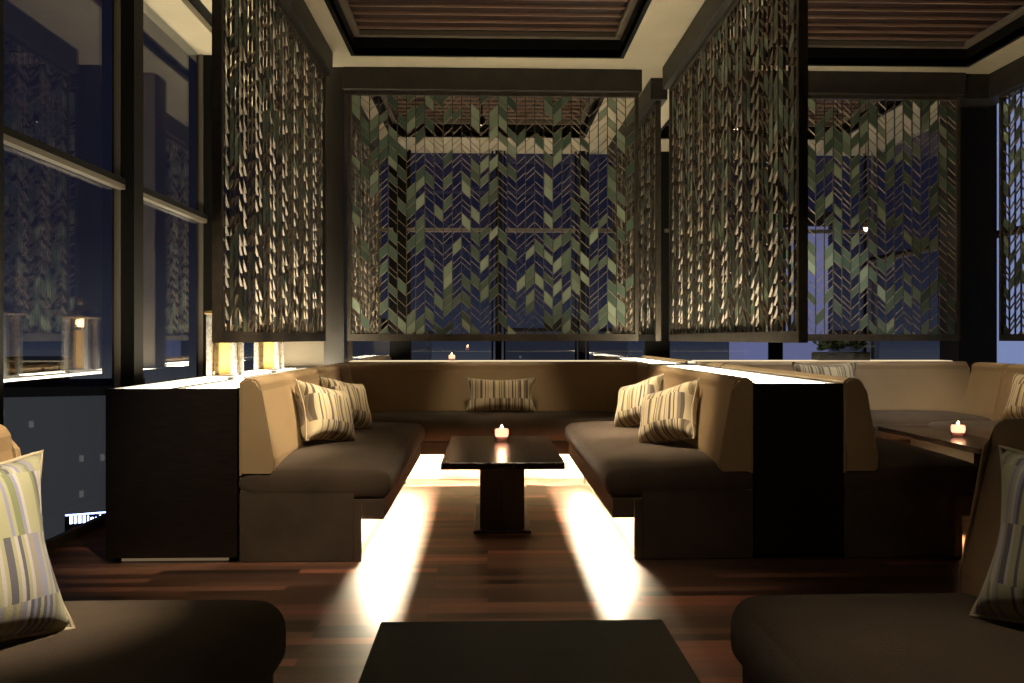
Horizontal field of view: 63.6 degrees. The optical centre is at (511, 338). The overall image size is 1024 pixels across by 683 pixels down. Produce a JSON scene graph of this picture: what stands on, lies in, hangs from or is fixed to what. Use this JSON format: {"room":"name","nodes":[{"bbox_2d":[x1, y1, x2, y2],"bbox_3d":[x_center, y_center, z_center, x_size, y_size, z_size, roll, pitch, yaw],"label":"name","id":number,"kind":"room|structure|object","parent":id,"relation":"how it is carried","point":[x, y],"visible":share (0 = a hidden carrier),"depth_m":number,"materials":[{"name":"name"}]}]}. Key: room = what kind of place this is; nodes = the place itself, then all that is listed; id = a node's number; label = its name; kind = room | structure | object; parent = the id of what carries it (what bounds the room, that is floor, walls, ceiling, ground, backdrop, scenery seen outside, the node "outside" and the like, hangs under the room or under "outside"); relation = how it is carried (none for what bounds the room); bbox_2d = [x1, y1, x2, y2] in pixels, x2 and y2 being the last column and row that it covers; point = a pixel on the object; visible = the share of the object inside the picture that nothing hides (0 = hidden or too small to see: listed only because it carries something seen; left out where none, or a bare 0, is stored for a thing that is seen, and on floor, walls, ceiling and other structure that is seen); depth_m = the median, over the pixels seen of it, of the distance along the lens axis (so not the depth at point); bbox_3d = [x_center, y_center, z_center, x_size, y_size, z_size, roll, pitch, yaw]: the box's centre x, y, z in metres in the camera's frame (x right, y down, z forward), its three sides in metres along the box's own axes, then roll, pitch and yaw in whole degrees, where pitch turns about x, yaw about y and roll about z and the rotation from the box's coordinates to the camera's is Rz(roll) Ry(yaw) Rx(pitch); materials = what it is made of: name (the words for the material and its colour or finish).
{"room":"lounge bar","nodes":[
{"label":"lounge bar","id":0,"kind":"room"},
{"bbox_2d":[284,74,352,367],"bbox_3d":[-1.599,-0.550,6.836,0.520,3.200,0.240,0,0,-2],"label":"column","id":1,"kind":"structure","parent":0,"point":[308,353],"depth_m":6.71,"materials":[{"name":"brown paint"}]},
{"bbox_2d":[48,478,969,682],"bbox_3d":[1.039,1.090,3.482,6.820,0.080,12.300,0,0,-2],"label":"floor","id":2,"kind":"structure","parent":0,"point":[424,561],"depth_m":3.61,"materials":[{"name":"brown wood"}]},
{"bbox_2d":[0,0,3,425],"bbox_3d":[-2.244,-0.550,3.391,0.130,3.200,0.310,0,0,-2],"label":"window post","id":3,"kind":"object","parent":2,"relation":"on","point":[1,1],"depth_m":3.54,"materials":[{"name":"black metal"}]},
{"bbox_2d":[112,0,142,387],"bbox_3d":[-2.289,-0.550,4.921,0.130,3.200,0.130,0,0,-2],"label":"window post","id":4,"kind":"object","parent":2,"relation":"on","point":[131,10],"visible":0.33,"depth_m":4.86,"materials":[{"name":"black metal"}]},
{"bbox_2d":[4,0,125,551],"bbox_3d":[-2.279,-0.550,4.201,0.068,3.200,1.310,0,0,-2],"label":"window","id":5,"kind":"structure","parent":4,"relation":"attached to","point":[17,140],"depth_m":4.84,"materials":[{"name":"black metal"}]},
{"bbox_2d":[0,424,285,682],"bbox_3d":[-0.832,0.619,0.626,0.714,0.863,2.500,0,0,-2],"label":"bench","id":6,"kind":"object","parent":2,"relation":"on","point":[116,641],"visible":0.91,"depth_m":1.55,"materials":[{"name":"brown fabric"}]},
{"bbox_2d":[0,450,75,641],"bbox_3d":[-1.001,0.392,1.417,0.202,0.340,0.470,0,0,27],"label":"striped pillow","id":7,"kind":"object","parent":6,"relation":"on","point":[31,601],"visible":1,"depth_m":1.50,"materials":[{"name":"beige fabric"}]},
{"bbox_2d":[0,600,285,682],"bbox_3d":[-0.832,0.652,0.626,0.714,0.210,2.500,0,0,-2],"label":"seat cushion","id":8,"kind":"object","parent":6,"relation":"on","point":[116,641],"depth_m":1.55,"materials":[{"name":"brown fabric"}]},
{"bbox_2d":[196,55,213,376],"bbox_3d":[-2.330,-0.550,6.325,0.130,3.200,0.120,0,0,-2],"label":"window post","id":9,"kind":"object","parent":2,"relation":"on","point":[207,59],"visible":0.29,"depth_m":6.26,"materials":[{"name":"black"}]},
{"bbox_2d":[143,54,207,376],"bbox_3d":[-2.320,-0.550,5.625,0.068,3.200,1.280,0,0,-2],"label":"window","id":10,"kind":"structure","parent":9,"relation":"attached to","point":[150,196],"depth_m":6.25,"materials":[{"name":"black metal"}]},
{"bbox_2d":[225,226,276,251],"bbox_3d":[-2.386,-0.550,7.884,0.068,3.200,3.000,0,0,-2],"label":"window","id":11,"kind":"structure","parent":9,"relation":"attached to","point":[231,226],"depth_m":7.20,"materials":[{"name":"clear glass"}]},
{"bbox_2d":[106,367,310,560],"bbox_3d":[-1.631,0.641,5.275,0.605,0.817,2.840,0,0,-2],"label":"partition wall","id":12,"kind":"structure","parent":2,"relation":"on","point":[173,478],"depth_m":3.86,"materials":[{"name":"black wood"}]},
{"bbox_2d":[122,558,228,560],"bbox_3d":[-1.586,1.040,3.893,0.495,0.012,0.015,0,0,-2],"label":"light","id":13,"kind":"object","parent":12,"relation":"attached to","point":[123,559],"depth_m":3.89,"materials":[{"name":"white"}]},
{"bbox_2d":[204,288,243,378],"bbox_3d":[-1.671,-0.030,4.814,0.186,0.525,0.186,0,0,-2],"label":"lantern","id":14,"kind":"object","parent":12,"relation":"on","point":[228,357],"visible":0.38,"depth_m":4.76,"materials":[{"name":"clear glass"}]},
{"bbox_2d":[219,343,229,374],"bbox_3d":[-1.671,0.076,4.814,0.072,0.268,0.072,0,0,-2],"label":"candle","id":15,"kind":"object","parent":14,"relation":"on","point":[224,348],"depth_m":4.78,"materials":[{"name":"yellow wax"}]},
{"bbox_2d":[254,305,285,371],"bbox_3d":[-1.698,-0.030,5.773,0.186,0.525,0.186,0,0,-2],"label":"lantern","id":16,"kind":"object","parent":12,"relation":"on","point":[268,356],"visible":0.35,"depth_m":5.74,"materials":[{"name":"clear glass"}]},
{"bbox_2d":[264,330,273,368],"bbox_3d":[-1.698,0.076,5.773,0.072,0.268,0.072,0,0,-2],"label":"candle","id":17,"kind":"object","parent":16,"relation":"on","point":[268,346],"depth_m":5.74,"materials":[{"name":"yellow wax"}]},
{"bbox_2d":[239,364,424,562],"bbox_3d":[-0.957,0.619,4.927,0.714,0.863,2.105,0,0,-2],"label":"bench","id":18,"kind":"object","parent":2,"relation":"on","point":[301,500],"visible":0.86,"depth_m":3.88,"materials":[{"name":"brown fabric"}]},
{"bbox_2d":[295,379,354,441],"bbox_3d":[-1.031,0.418,4.560,0.245,0.398,0.438,0,0,34],"label":"striped pillow","id":19,"kind":"object","parent":18,"relation":"on","point":[325,414],"visible":0.98,"depth_m":4.45,"materials":[{"name":"beige fabric"}]},
{"bbox_2d":[239,422,424,498],"bbox_3d":[-0.957,0.663,4.927,0.714,0.188,2.105,0,0,-2],"label":"seat cushion","id":20,"kind":"object","parent":18,"relation":"on","point":[370,466],"depth_m":3.90,"materials":[{"name":"brown fabric"}]},
{"bbox_2d":[319,376,371,427],"bbox_3d":[-1.054,0.421,5.254,0.230,0.378,0.438,0,0,33],"label":"striped pillow","id":21,"kind":"object","parent":18,"relation":"on","point":[356,393],"visible":0.46,"depth_m":5.21,"materials":[{"name":"beige fabric"}]},
{"bbox_2d":[324,67,347,364],"bbox_3d":[-1.413,-0.550,6.630,0.160,3.200,0.177,0,0,-2],"label":"post","id":22,"kind":"object","parent":2,"relation":"on","point":[336,343],"visible":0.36,"depth_m":6.54,"materials":[{"name":"brown wood"}]},
{"bbox_2d":[360,355,390,359],"bbox_3d":[-1.049,0.619,8.123,0.714,0.863,2.100,0,0,-2],"label":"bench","id":23,"kind":"object","parent":2,"relation":"on","point":[385,357],"visible":0.02,"depth_m":8.36,"materials":[{"name":"brown fabric"}]},
{"bbox_2d":[390,150,411,359],"bbox_3d":[-1.275,-0.550,9.457,0.240,3.200,0.100,0,0,-2],"label":"window post","id":24,"kind":"object","parent":2,"relation":"on","point":[399,350],"visible":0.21,"depth_m":9.41,"materials":[{"name":"black"}]},
{"bbox_2d":[381,228,392,231],"bbox_3d":[-1.859,-0.550,9.421,1.050,3.200,0.082,0,0,-2],"label":"window","id":25,"kind":"structure","parent":24,"relation":"attached to","point":[382,229],"depth_m":9.39,"materials":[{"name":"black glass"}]},
{"bbox_2d":[407,151,492,359],"bbox_3d":[-0.715,-0.550,9.454,1.000,3.200,0.082,0,0,-2],"label":"window","id":26,"kind":"structure","parent":24,"relation":"attached to","point":[491,228],"depth_m":9.46,"materials":[{"name":"black metal"}]},
{"bbox_2d":[331,361,652,478],"bbox_3d":[-0.135,0.619,6.372,2.430,0.863,0.714,0,0,-2],"label":"bench","id":27,"kind":"object","parent":2,"relation":"on","point":[434,396],"visible":0.38,"depth_m":6.57,"materials":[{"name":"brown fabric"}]},
{"bbox_2d":[371,411,615,441],"bbox_3d":[-0.135,0.663,6.372,2.410,0.188,0.714,0,0,-2],"label":"seat cushion","id":28,"kind":"object","parent":27,"relation":"on","point":[439,426],"depth_m":6.06,"materials":[{"name":"brown fabric"}]},
{"bbox_2d":[465,377,536,412],"bbox_3d":[-0.087,0.441,6.443,0.566,0.273,0.166,0,0,-2],"label":"striped pillow","id":29,"kind":"object","parent":27,"relation":"on","point":[485,394],"visible":1,"depth_m":6.39,"materials":[{"name":"beige fabric"}]},
{"bbox_2d":[349,360,636,361],"bbox_3d":[-0.145,0.617,6.886,2.430,0.866,0.285,0,0,-2],"label":"base cabinet","id":30,"kind":"object","parent":2,"relation":"on","point":[353,360],"visible":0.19,"depth_m":6.91,"materials":[{"name":"black wood"}]},
{"bbox_2d":[495,150,501,359],"bbox_3d":[-0.156,-0.550,9.489,0.070,3.200,0.100,0,0,-2],"label":"window post","id":31,"kind":"object","parent":2,"relation":"on","point":[498,344],"visible":0.36,"depth_m":9.44,"materials":[{"name":"black metal"}]},
{"bbox_2d":[441,436,564,533],"bbox_3d":[-0.062,0.843,4.800,0.635,0.415,1.160,0,0,-2],"label":"pedestal table","id":32,"kind":"object","parent":2,"relation":"on","point":[501,509],"visible":0.98,"depth_m":4.47,"materials":[{"name":"black wood"}]},
{"bbox_2d":[494,425,509,441],"bbox_3d":[-0.063,0.583,5.100,0.098,0.103,0.098,0,0,-2],"label":"candle","id":33,"kind":"object","parent":32,"relation":"on","point":[499,432],"visible":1,"depth_m":5.07,"materials":[{"name":"white wax"}]},
{"bbox_2d":[358,619,700,682],"bbox_3d":[0.040,0.843,1.282,0.635,0.415,1.160,0,0,-2],"label":"pedestal table","id":34,"kind":"object","parent":2,"relation":"on","point":[547,651],"visible":1,"depth_m":1.66,"materials":[{"name":"black wood"}]},
{"bbox_2d":[504,151,576,359],"bbox_3d":[0.325,-0.550,9.484,0.840,3.200,0.082,0,0,-2],"label":"window","id":35,"kind":"structure","parent":2,"relation":"on","point":[521,230],"depth_m":9.46,"materials":[{"name":"black metal"}]},
{"bbox_2d":[578,151,584,359],"bbox_3d":[0.804,-0.550,9.517,0.070,3.200,0.100,0,0,-2],"label":"window post","id":36,"kind":"object","parent":2,"relation":"on","point":[581,344],"visible":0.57,"depth_m":9.47,"materials":[{"name":"black metal"}]},
{"bbox_2d":[593,355,626,359],"bbox_3d":[0.676,0.619,8.173,0.714,0.863,2.100,0,0,-2],"label":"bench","id":37,"kind":"object","parent":2,"relation":"on","point":[597,357],"visible":0.02,"depth_m":8.43,"materials":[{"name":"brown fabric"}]},
{"bbox_2d":[621,358,684,364],"bbox_3d":[1.248,0.632,8.170,0.420,0.835,2.140,0,0,-2],"label":"base cabinet","id":38,"kind":"object","parent":2,"relation":"on","point":[644,360],"visible":0.16,"depth_m":7.94,"materials":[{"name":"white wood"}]},
{"bbox_2d":[644,151,669,357],"bbox_3d":[1.674,-0.550,9.543,0.280,3.200,0.100,0,0,-2],"label":"window post","id":39,"kind":"object","parent":2,"relation":"on","point":[661,348],"visible":0.14,"depth_m":9.49,"materials":[{"name":"black"}]},
{"bbox_2d":[587,151,611,359],"bbox_3d":[1.239,-0.550,9.511,0.750,3.200,0.082,0,0,-2],"label":"window","id":40,"kind":"structure","parent":39,"relation":"attached to","point":[591,229],"depth_m":9.49,"materials":[{"name":"black metal"}]},
{"bbox_2d":[565,364,752,559],"bbox_3d":[0.769,0.619,4.977,0.714,0.863,2.105,0,0,-2],"label":"bench","id":41,"kind":"object","parent":2,"relation":"on","point":[689,498],"visible":0.81,"depth_m":3.94,"materials":[{"name":"brown fabric"}]},
{"bbox_2d":[614,374,663,426],"bbox_3d":[0.822,0.427,5.355,0.233,0.405,0.458,0,0,-40],"label":"striped pillow","id":42,"kind":"object","parent":41,"relation":"on","point":[629,405],"visible":0.7,"depth_m":5.29,"materials":[{"name":"beige fabric"}]},
{"bbox_2d":[565,421,752,496],"bbox_3d":[0.769,0.663,4.977,0.714,0.187,2.105,0,0,-2],"label":"seat cushion","id":43,"kind":"object","parent":41,"relation":"on","point":[621,465],"depth_m":3.96,"materials":[{"name":"brown fabric"}]},
{"bbox_2d":[638,378,699,443],"bbox_3d":[0.857,0.423,4.528,0.243,0.419,0.480,0,0,-40],"label":"striped pillow","id":44,"kind":"object","parent":41,"relation":"on","point":[669,415],"visible":0.94,"depth_m":4.43,"materials":[{"name":"beige fabric"}]},
{"bbox_2d":[640,355,691,364],"bbox_3d":[1.819,0.619,8.206,0.714,0.863,2.100,0,0,-2],"label":"bench","id":45,"kind":"object","parent":2,"relation":"on","point":[642,356],"visible":0.02,"depth_m":7.89,"materials":[{"name":"brown fabric"}]},
{"bbox_2d":[667,365,842,555],"bbox_3d":[1.330,0.632,5.361,0.420,0.835,2.840,0,0,-2],"label":"partition wall","id":46,"kind":"structure","parent":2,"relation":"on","point":[797,474],"depth_m":3.94,"materials":[{"name":"black wood"}]},
{"bbox_2d":[771,152,781,359],"bbox_3d":[3.053,-0.550,9.583,0.120,3.200,0.100,0,0,-2],"label":"window post","id":47,"kind":"object","parent":2,"relation":"on","point":[776,348],"visible":0.07,"depth_m":9.53,"materials":[{"name":"black metal"}]},
{"bbox_2d":[665,229,770,359],"bbox_3d":[2.364,-0.550,9.544,1.260,3.200,0.082,0,0,-2],"label":"window","id":48,"kind":"structure","parent":47,"relation":"attached to","point":[666,230],"depth_m":9.55,"materials":[{"name":"black metal"}]},
{"bbox_2d":[782,153,866,359],"bbox_3d":[3.613,-0.550,9.580,1.000,3.200,0.082,0,0,-2],"label":"window","id":49,"kind":"structure","parent":47,"relation":"attached to","point":[819,231],"depth_m":9.58,"materials":[{"name":"black metal"}]},
{"bbox_2d":[688,360,950,364],"bbox_3d":[2.604,0.617,6.966,2.190,0.866,0.285,0,0,-2],"label":"base cabinet","id":50,"kind":"object","parent":2,"relation":"on","point":[693,362],"visible":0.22,"depth_m":6.91,"materials":[{"name":"black wood"}]},
{"bbox_2d":[811,341,873,359],"bbox_3d":[2.795,0.077,6.985,0.490,0.212,0.263,0,0,-2],"label":"potted plant","id":51,"kind":"object","parent":50,"relation":"on","point":[822,345],"visible":0.88,"depth_m":6.91,"materials":[{"name":"green plant"}]},
{"bbox_2d":[721,364,978,557],"bbox_3d":[1.912,0.619,5.010,0.714,0.863,2.105,0,0,-2],"label":"bench","id":52,"kind":"object","parent":2,"relation":"on","point":[900,499],"visible":0.38,"depth_m":3.96,"materials":[{"name":"brown fabric"}]},
{"bbox_2d":[843,436,978,494],"bbox_3d":[1.912,0.663,5.010,0.714,0.188,2.105,0,0,-2],"label":"seat cushion","id":53,"kind":"object","parent":52,"relation":"on","point":[898,468],"depth_m":3.96,"materials":[{"name":"brown fabric"}]},
{"bbox_2d":[696,361,1009,444],"bbox_3d":[2.629,0.619,6.452,2.220,0.863,0.714,0,0,-2],"label":"bench","id":54,"kind":"object","parent":2,"relation":"on","point":[900,393],"visible":0.2,"depth_m":6.68,"materials":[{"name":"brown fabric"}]},
{"bbox_2d":[792,361,856,377],"bbox_3d":[2.498,0.381,6.544,0.548,0.394,0.174,0,0,-6],"label":"striped pillow","id":55,"kind":"object","parent":54,"relation":"on","point":[846,369],"visible":0.35,"depth_m":6.53,"materials":[{"name":"beige fabric"}]},
{"bbox_2d":[870,410,991,439],"bbox_3d":[2.629,0.663,6.452,2.200,0.188,0.714,0,0,-2],"label":"seat cushion","id":56,"kind":"object","parent":54,"relation":"on","point":[879,417],"depth_m":6.18,"materials":[{"name":"brown fabric"}]},
{"bbox_2d":[731,419,1023,682],"bbox_3d":[0.894,0.619,0.676,0.714,0.863,2.500,0,0,-2],"label":"bench","id":57,"kind":"object","parent":2,"relation":"on","point":[893,637],"visible":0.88,"depth_m":1.63,"materials":[{"name":"brown fabric"}]},
{"bbox_2d":[731,593,1023,682],"bbox_3d":[0.894,0.652,0.676,0.714,0.211,2.500,0,0,-2],"label":"seat cushion","id":58,"kind":"object","parent":57,"relation":"on","point":[893,637],"depth_m":1.58,"materials":[{"name":"brown fabric"}]},
{"bbox_2d":[969,445,1023,623],"bbox_3d":[1.088,0.392,1.497,0.201,0.340,0.467,0,0,-30],"label":"striped pillow","id":59,"kind":"object","parent":57,"relation":"on","point":[1001,596],"visible":1,"depth_m":1.60,"materials":[{"name":"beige fabric"}]},
{"bbox_2d":[878,426,988,465],"bbox_3d":[2.855,0.843,5.380,0.360,0.415,1.250,0,0,-2],"label":"pedestal table","id":60,"kind":"object","parent":2,"relation":"on","point":[968,448],"visible":0.37,"depth_m":5.34,"materials":[{"name":"black wood"}]},
{"bbox_2d":[950,421,966,437],"bbox_3d":[2.877,0.583,5.326,0.098,0.103,0.098,0,0,-2],"label":"candle","id":61,"kind":"object","parent":60,"relation":"on","point":[955,428],"visible":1,"depth_m":5.30,"materials":[{"name":"white wax"}]},
{"bbox_2d":[927,364,1023,437],"bbox_3d":[3.432,0.619,4.904,0.714,0.863,2.405,0,0,-2],"label":"bench","id":62,"kind":"object","parent":2,"relation":"on","point":[977,428],"visible":0.22,"depth_m":5.95,"materials":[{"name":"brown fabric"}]},
{"bbox_2d":[927,421,1000,437],"bbox_3d":[3.432,0.663,4.904,0.714,0.188,2.405,0,0,-2],"label":"seat cushion","id":63,"kind":"object","parent":62,"relation":"on","point":[977,428],"depth_m":5.62,"materials":[{"name":"brown fabric"}]},
{"bbox_2d":[1001,372,1023,420],"bbox_3d":[3.519,0.405,5.571,0.201,0.344,0.408,0,0,-16],"label":"striped pillow","id":64,"kind":"object","parent":62,"relation":"on","point":[1014,408],"visible":0.88,"depth_m":5.63,"materials":[{"name":"beige fabric"}]},
{"bbox_2d":[143,0,1023,155],"bbox_3d":[1.039,-2.360,3.482,6.820,0.420,12.300,0,0,-2],"label":"ceiling","id":65,"kind":"structure","parent":0,"point":[188,23],"depth_m":6.39,"materials":[{"name":"paint"}]},
{"bbox_2d":[212,0,332,342],"bbox_3d":[-1.380,-1.064,4.967,0.140,2.168,2.470,0,0,-2],"label":"screen","id":66,"kind":"object","parent":65,"relation":"hanging from","point":[294,21],"visible":1,"depth_m":4.65,"materials":[{"name":"brown metal"}]},
{"bbox_2d":[353,102,385,333],"bbox_3d":[-1.474,-1.064,8.206,0.140,2.168,2.450,0,0,-2],"label":"screen","id":67,"kind":"object","parent":65,"relation":"hanging from","point":[356,136],"visible":0.46,"depth_m":8.28,"materials":[{"name":"brown metal"}]},
{"bbox_2d":[371,96,603,137],"bbox_3d":[-0.229,-2.256,7.885,2.080,0.219,1.883,0,0,-2],"label":"coffer","id":68,"kind":"object","parent":65,"relation":"attached to","point":[429,113],"visible":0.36,"depth_m":8.57,"materials":[{"name":"black"}]},
{"bbox_2d":[479,98,484,127],"bbox_3d":[-0.297,-2.182,7.991,0.078,0.273,0.071,0,0,-2],"label":"ceiling spotlight","id":69,"kind":"object","parent":68,"relation":"attached to","point":[482,119],"visible":0.66,"depth_m":7.98,"materials":[{"name":"black metal"}]},
{"bbox_2d":[324,0,651,58],"bbox_3d":[-0.095,-2.256,3.267,2.080,0.219,6.083,0,0,-2],"label":"coffer","id":70,"kind":"object","parent":65,"relation":"attached to","point":[617,16],"visible":0.99,"depth_m":6.13,"materials":[{"name":"black"}]},
{"bbox_2d":[342,67,641,340],"bbox_3d":[-0.153,-1.064,6.628,2.380,2.168,0.140,0,0,-2],"label":"screen","id":71,"kind":"object","parent":65,"relation":"hanging from","point":[411,83],"visible":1,"depth_m":6.62,"materials":[{"name":"brown metal"}]},
{"bbox_2d":[608,78,666,340],"bbox_3d":[1.177,-1.064,8.033,0.140,2.168,2.450,0,0,-2],"label":"screen","id":72,"kind":"object","parent":65,"relation":"hanging from","point":[652,98],"visible":0.64,"depth_m":7.33,"materials":[{"name":"brown metal"}]},
{"bbox_2d":[663,0,807,342],"bbox_3d":[1.301,-1.064,5.155,0.140,2.168,2.770,0,0,-2],"label":"screen","id":73,"kind":"object","parent":65,"relation":"hanging from","point":[699,45],"visible":1,"depth_m":4.76,"materials":[{"name":"brown metal"}]},
{"bbox_2d":[661,99,901,139],"bbox_3d":[2.555,-2.256,7.966,2.030,0.219,1.883,0,0,-2],"label":"coffer","id":74,"kind":"object","parent":65,"relation":"attached to","point":[820,115],"visible":0.09,"depth_m":8.50,"materials":[{"name":"black"}]},
{"bbox_2d":[837,100,837,219],"bbox_3d":[3.028,-1.649,7.691,0.056,1.338,0.056,0,0,-2],"label":"pendant lamp","id":75,"kind":"object","parent":74,"relation":"hanging from","point":[837,100],"visible":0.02,"depth_m":7.69,"materials":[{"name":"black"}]},
{"bbox_2d":[863,103,867,230],"bbox_3d":[3.298,-1.659,7.699,0.056,1.318,0.056,0,0,-2],"label":"pendant lamp","id":76,"kind":"object","parent":74,"relation":"hanging from","point":[865,224],"visible":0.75,"depth_m":7.70,"materials":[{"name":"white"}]},
{"bbox_2d":[684,70,965,340],"bbox_3d":[2.531,-1.064,6.706,2.270,2.168,0.140,0,0,-2],"label":"screen","id":77,"kind":"object","parent":65,"relation":"hanging from","point":[918,88],"visible":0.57,"depth_m":6.71,"materials":[{"name":"brown metal"}]},
{"bbox_2d":[720,0,1023,66],"bbox_3d":[2.687,-2.256,3.398,2.030,0.219,6.223,0,0,-2],"label":"coffer","id":78,"kind":"object","parent":65,"relation":"attached to","point":[978,23],"visible":0.64,"depth_m":6.21,"materials":[{"name":"black"}]},
{"bbox_2d":[948,74,1006,107],"bbox_3d":[3.853,-2.050,6.845,0.360,0.200,0.260,0,0,-2],"label":"beam","id":79,"kind":"structure","parent":65,"relation":"attached to","point":[977,85],"depth_m":6.71,"materials":[{"name":"black wood"}]},
{"bbox_2d":[989,56,1023,98],"bbox_3d":[4.045,-2.050,3.669,0.160,0.200,6.100,0,0,-2],"label":"beam","id":80,"kind":"structure","parent":65,"relation":"attached to","point":[1010,77],"depth_m":6.50,"materials":[{"name":"brown wood"}]},
{"bbox_2d":[999,86,1023,340],"bbox_3d":[4.004,-1.064,5.073,0.140,2.168,3.250,0,0,-2],"label":"screen","id":81,"kind":"object","parent":65,"relation":"hanging from","point":[1005,110],"visible":0.99,"depth_m":6.57,"materials":[{"name":"brown metal"}]},
{"bbox_2d":[940,101,996,373],"bbox_3d":[3.930,-0.550,7.122,0.330,3.200,0.290,0,0,-2],"label":"column","id":82,"kind":"structure","parent":0,"point":[978,126],"depth_m":6.98,"materials":[{"name":"brown wood"}]},
{"label":"outside","id":83,"kind":"structure","parent":0,"visible":0},
{"bbox_2d":[65,511,105,530],"bbox_3d":[-37.461,59.861,74.159,4.730,88.577,0.523,0,0,-25],"label":"sign","id":84,"kind":"object","parent":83,"point":[71,520],"visible":0.29,"depth_m":73.41,"materials":[{"name":"white"}]},
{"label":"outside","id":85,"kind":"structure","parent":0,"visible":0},
{"bbox_2d":[4,356,144,539],"bbox_3d":[-54.737,46.550,93.450,22.600,89.000,18.600,0,0,-19],"label":"office tower","id":86,"kind":"structure","parent":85,"point":[56,414],"depth_m":86.84,"materials":[{"name":"grey concrete"}]},
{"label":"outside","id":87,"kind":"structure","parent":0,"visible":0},
{"bbox_2d":[353,319,432,359],"bbox_3d":[-36.086,43.050,209.040,30.600,96.000,20.600,0,0,-2],"label":"office tower","id":88,"kind":"structure","parent":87,"point":[421,350],"depth_m":199.17,"materials":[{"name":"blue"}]},
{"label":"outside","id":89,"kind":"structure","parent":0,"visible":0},
{"bbox_2d":[505,318,626,359],"bbox_3d":[15.020,42.550,240.538,34.600,97.000,20.600,0,0,-2],"label":"office tower","id":90,"kind":"structure","parent":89,"point":[514,350],"depth_m":230.48,"materials":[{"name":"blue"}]},
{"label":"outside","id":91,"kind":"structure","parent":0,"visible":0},
{"bbox_2d":[828,318,878,359],"bbox_3d":[72.158,43.050,202.181,26.600,96.000,20.600,0,0,-2],"label":"office tower","id":92,"kind":"structure","parent":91,"point":[876,343],"depth_m":192.38,"materials":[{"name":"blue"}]},
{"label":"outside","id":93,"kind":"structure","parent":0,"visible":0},
{"bbox_2d":[783,207,831,359],"bbox_3d":[21.048,39.550,60.637,3.300,103.000,4.600,0,0,-2],"label":"office tower","id":94,"kind":"structure","parent":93,"point":[791,351],"depth_m":58.64,"materials":[{"name":"blue"}]},
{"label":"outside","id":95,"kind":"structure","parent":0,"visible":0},
{"bbox_2d":[729,304,767,359],"bbox_3d":[20.216,43.550,68.616,3.800,95.000,4.600,0,0,-2],"label":"office tower","id":96,"kind":"structure","parent":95,"point":[737,350],"depth_m":66.61,"materials":[{"name":"blue"}]},
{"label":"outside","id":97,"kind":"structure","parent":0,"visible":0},
{"bbox_2d":[997,92,1023,363],"bbox_3d":[59.505,27.050,86.765,24.600,128.000,6.600,0,0,-2],"label":"office tower","id":98,"kind":"structure","parent":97,"point":[1011,352],"depth_m":83.51,"materials":[{"name":"blue glass"}]},
{"bbox_3d":[4.484,-0.550,0.630,0.100,3.200,6.200,0,0,-2],"label":"wall","id":99,"kind":"structure","parent":0,"visible":0},
{"bbox_2d":[869,153,1023,359],"bbox_3d":[4.245,-0.550,6.651,0.068,3.200,5.850,0,0,-2],"label":"window","id":100,"kind":"structure","parent":99,"relation":"in","point":[872,258],"depth_m":9.56,"materials":[{"name":"black metal"}]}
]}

